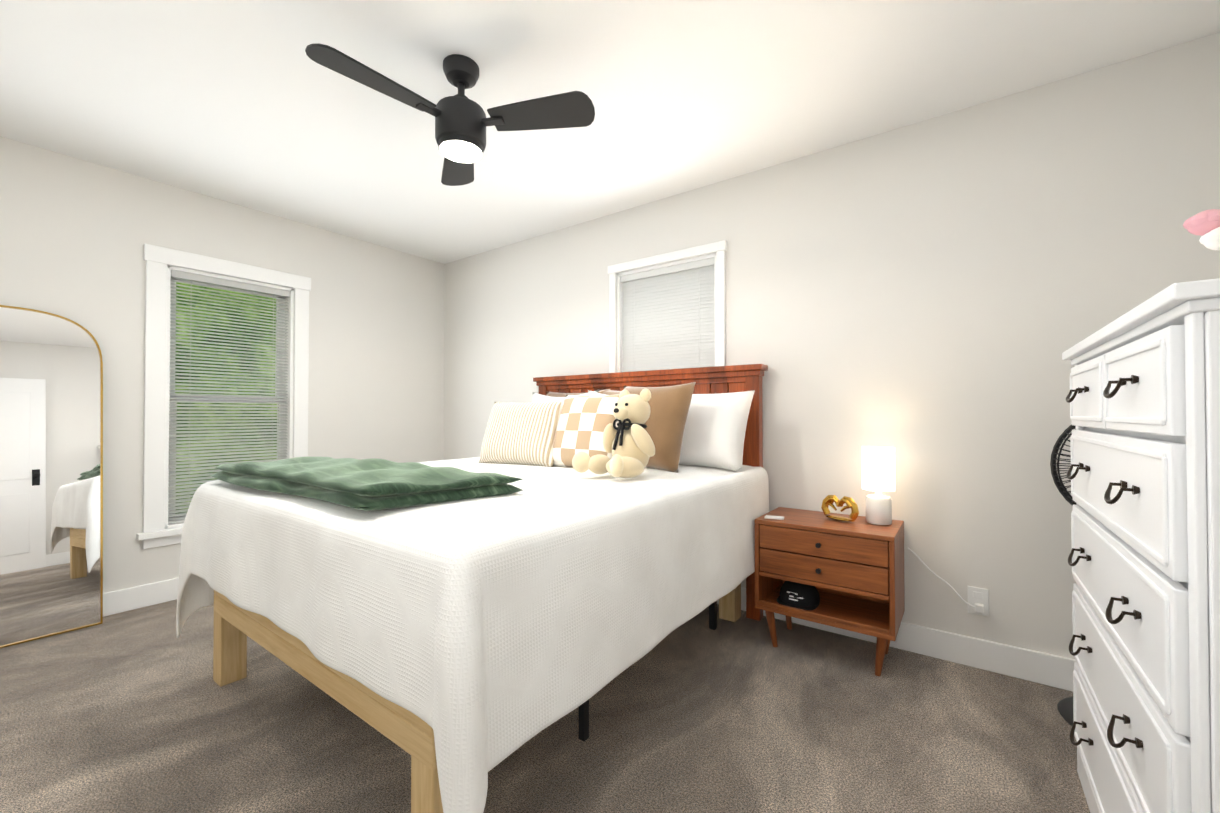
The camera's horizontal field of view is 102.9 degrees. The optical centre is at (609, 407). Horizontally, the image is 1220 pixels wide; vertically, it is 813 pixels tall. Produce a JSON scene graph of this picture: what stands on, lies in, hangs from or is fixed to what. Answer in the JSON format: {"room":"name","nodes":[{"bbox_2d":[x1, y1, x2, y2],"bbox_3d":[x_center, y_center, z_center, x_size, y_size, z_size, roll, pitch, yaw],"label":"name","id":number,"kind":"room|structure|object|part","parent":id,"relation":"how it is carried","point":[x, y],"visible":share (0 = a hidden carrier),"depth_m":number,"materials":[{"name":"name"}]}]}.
{"room":"bedroom","nodes":[
{"label":"bedroom","id":0,"kind":"room"},
{"bbox_2d":[0,136,443,592],"bbox_3d":[-2.551,-0.091,3.029,0.150,2.440,3.700,-1,-1,36],"label":"wall","id":1,"kind":"structure","parent":0,"point":[76,234],"depth_m":2.87,"materials":[{"name":"white paint"}]},
{"bbox_2d":[103,577,178,616],"bbox_3d":[-2.485,1.066,2.961,0.020,0.125,3.330,-1,-1,36],"label":"baseboard","id":2,"kind":"structure","parent":1,"relation":"attached to","point":[127,599],"depth_m":2.73,"materials":[{"name":"white wood"}]},
{"bbox_2d":[136,243,310,548],"bbox_3d":[-2.436,-0.063,3.137,0.208,1.731,0.900,-1,-1,36],"label":"window","id":3,"kind":"structure","parent":1,"relation":"in","point":[158,530],"depth_m":2.86,"materials":[{"name":"white wood"}]},
{"bbox_3d":[-2.474,-0.062,3.164,0.065,1.505,0.630,-1,-1,36],"label":"left window sash","id":4,"kind":"part","parent":3,"relation":"part of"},
{"bbox_2d":[168,270,289,523],"bbox_3d":[-2.423,-0.065,3.127,0.040,1.500,0.622,-1,-1,36],"label":"window blind","id":5,"kind":"object","parent":3,"relation":"attached to","point":[176,274],"visible":0.71,"depth_m":3.07,"materials":[{"name":"grey plastic"}]},
{"bbox_2d":[0,599,1089,812],"bbox_3d":[-0.668,1.163,1.641,4.810,0.100,3.700,-1,-1,36],"label":"floor","id":6,"kind":"structure","parent":0,"point":[139,710],"depth_m":1.65,"materials":[{"name":"carpet"}]},
{"bbox_2d":[0,305,102,647],"bbox_3d":[-2.896,0.312,2.285,0.123,1.612,0.714,-1,-1,36],"label":"arched mirror","id":7,"kind":"object","parent":6,"relation":"on","point":[51,474],"visible":0.98,"depth_m":2.42,"materials":[{"name":"gold metal"}]},
{"bbox_2d":[176,364,768,812],"bbox_3d":[-0.428,0.443,2.279,1.879,1.355,2.053,-1,-1,36],"label":"bed","id":8,"kind":"object","parent":6,"relation":"on","point":[556,550],"visible":1,"depth_m":1.44,"materials":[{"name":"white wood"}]},
{"bbox_2d":[210,457,522,510],"bbox_3d":[-0.958,0.248,1.798,1.320,0.089,0.498,0,-1,34],"label":"blanket","id":9,"kind":"object","parent":8,"relation":"on","point":[306,483],"depth_m":1.56,"materials":[{"name":"green fabric"}]},
{"bbox_3d":[-0.461,0.906,2.310,1.522,0.430,1.882,-1,-1,36],"label":"frame wood","id":10,"kind":"part","parent":8,"relation":"part of","materials":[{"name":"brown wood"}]},
{"bbox_2d":[546,389,609,396],"bbox_3d":[-0.253,0.097,3.233,0.560,0.450,0.169,-1,-14,36],"label":"pillow","id":11,"kind":"object","parent":8,"relation":"on","point":[552,392],"depth_m":3.32,"materials":[{"name":"white fabric"}]},
{"bbox_2d":[601,389,620,394],"bbox_3d":[0.135,0.093,2.950,0.560,0.450,0.169,-1,-14,36],"label":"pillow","id":12,"kind":"object","parent":8,"relation":"on","point":[603,391],"depth_m":3.09,"materials":[{"name":"white fabric"}]},
{"bbox_3d":[0.147,0.452,3.064,1.670,1.355,0.105,-1,-1,36],"label":"headboard","id":13,"kind":"part","parent":8,"relation":"part of","materials":[{"name":"brown wood"}]},
{"bbox_2d":[623,382,695,472],"bbox_3d":[0.195,0.090,2.458,0.460,0.460,0.169,-1,-21,42],"label":"pillow","id":14,"kind":"object","parent":8,"relation":"on","point":[669,405],"depth_m":2.32,"materials":[{"name":"brown fabric"}]},
{"bbox_2d":[754,507,904,675],"bbox_3d":[1.011,0.820,2.250,0.570,0.600,0.393,-1,-1,36],"label":"nightstand","id":15,"kind":"object","parent":6,"relation":"on","point":[852,573],"depth_m":2.14,"materials":[{"name":"brown wood"}]},
{"bbox_2d":[764,515,783,519],"bbox_3d":[0.771,0.514,2.282,0.085,0.010,0.040,0,-1,26],"label":"remote","id":16,"kind":"object","parent":15,"relation":"on","point":[774,517],"visible":1,"depth_m":2.27,"materials":[{"name":"white plastic"}]},
{"bbox_3d":[0.889,0.863,2.294,0.180,0.103,0.215,-1,-1,36],"label":"black cap","id":17,"kind":"part","parent":15,"relation":"part of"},
{"bbox_2d":[821,495,858,521],"bbox_3d":[1.059,0.461,2.244,0.170,0.112,0.080,-1,-1,36],"label":"figurine","id":18,"kind":"object","parent":15,"relation":"on","point":[828,500],"visible":1,"depth_m":2.23,"materials":[{"name":"gold metal"}]},
{"bbox_2d":[862,446,894,524],"bbox_3d":[1.212,0.348,2.197,0.132,0.340,0.132,-1,-1,36],"label":"lamp","id":19,"kind":"object","parent":15,"relation":"on","point":[878,470],"visible":1,"depth_m":2.15,"materials":[{"name":"white ceramic"}]},
{"bbox_3d":[1.212,0.273,2.198,0.132,0.190,0.132,-1,-1,36],"label":"lamp shade","id":20,"kind":"part","parent":19,"relation":"part of","materials":[{"name":"white fabric"}]},
{"bbox_2d":[1050,424,1075,725],"bbox_3d":[1.801,0.551,1.679,0.426,1.122,0.390,-1,-1,36],"label":"fan","id":21,"kind":"object","parent":6,"relation":"on","point":[1065,707],"visible":0.15,"depth_m":1.75,"materials":[{"name":"black metal"}]},
{"bbox_2d":[1062,278,1219,812],"bbox_3d":[1.304,0.462,0.981,0.502,1.285,1.005,-1,-1,36],"label":"dresser","id":22,"kind":"object","parent":6,"relation":"on","point":[1143,400],"visible":1,"depth_m":0.85,"materials":[{"name":"white wood"}]},
{"bbox_2d":[1183,209,1219,249],"bbox_3d":[1.456,-0.335,1.094,0.222,0.308,0.145,-1,-1,36],"label":"flower","id":23,"kind":"object","parent":22,"relation":"on","point":[1205,224],"visible":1,"depth_m":1.12,"materials":[{"name":"pink plant"}]},
{"bbox_2d":[0,0,1219,263],"bbox_3d":[-0.668,-1.377,1.671,4.810,0.100,3.700,-1,-1,36],"label":"ceiling","id":24,"kind":"structure","parent":0,"point":[246,104],"depth_m":2.00,"materials":[{"name":"white paint"}]},
{"bbox_2d":[305,43,594,185],"bbox_3d":[-0.617,-1.154,1.802,0.943,0.341,0.872,-1,-1,36],"label":"ceiling fan","id":25,"kind":"object","parent":24,"relation":"hanging from","point":[462,121],"visible":1,"depth_m":1.81,"materials":[{"name":"black metal"}]},
{"bbox_3d":[-0.577,-1.158,1.887,0.190,0.331,0.190,-1,-1,36],"label":"motor","id":26,"kind":"part","parent":25,"relation":"part of","materials":[{"name":"black metal"}]},
{"bbox_2d":[444,32,1219,658],"bbox_3d":[0.378,-0.090,3.090,4.510,2.440,0.150,-1,-1,36],"label":"wall","id":27,"kind":"structure","parent":0,"point":[932,300],"depth_m":2.19,"materials":[{"name":"white paint"}]},
{"bbox_2d":[608,240,726,372],"bbox_3d":[0.363,-0.391,3.069,0.865,1.126,0.208,-1,-1,36],"label":"window","id":28,"kind":"structure","parent":27,"relation":"in","point":[718,249],"depth_m":3.00,"materials":[{"name":"white wood"}]},
{"bbox_2d":[621,257,714,371],"bbox_3d":[0.353,-0.413,3.056,0.667,0.935,0.040,-1,-1,36],"label":"window blind","id":29,"kind":"object","parent":28,"relation":"attached to","point":[668,315],"visible":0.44,"depth_m":3.04,"materials":[{"name":"white plastic"}]},
{"bbox_2d":[717,587,1075,690],"bbox_3d":[0.329,1.067,3.009,4.510,0.125,0.016,-1,-1,36],"label":"baseboard","id":30,"kind":"structure","parent":27,"relation":"attached to","point":[1056,671],"depth_m":2.09,"materials":[{"name":"white wood"}]},
{"bbox_2d":[907,548,988,616],"bbox_3d":[1.489,0.766,2.154,0.296,0.251,0.035,-1,-1,36],"label":"electrical outlet","id":31,"kind":"object","parent":27,"relation":"attached to","point":[978,602],"visible":1,"depth_m":2.10,"materials":[{"name":"white plastic"}]},
{"bbox_3d":[1.579,0.833,2.088,0.072,0.116,0.035,-1,-1,36],"label":"plate","id":32,"kind":"part","parent":31,"relation":"part of","materials":[{"name":"white plastic"}]},
{"label":"outside","id":33,"kind":"structure","parent":0,"visible":0},
{"bbox_2d":[175,282,276,513],"bbox_3d":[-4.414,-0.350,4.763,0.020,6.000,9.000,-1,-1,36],"label":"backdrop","id":34,"kind":"structure","parent":33,"point":[223,368],"depth_m":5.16,"materials":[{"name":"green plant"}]}
]}

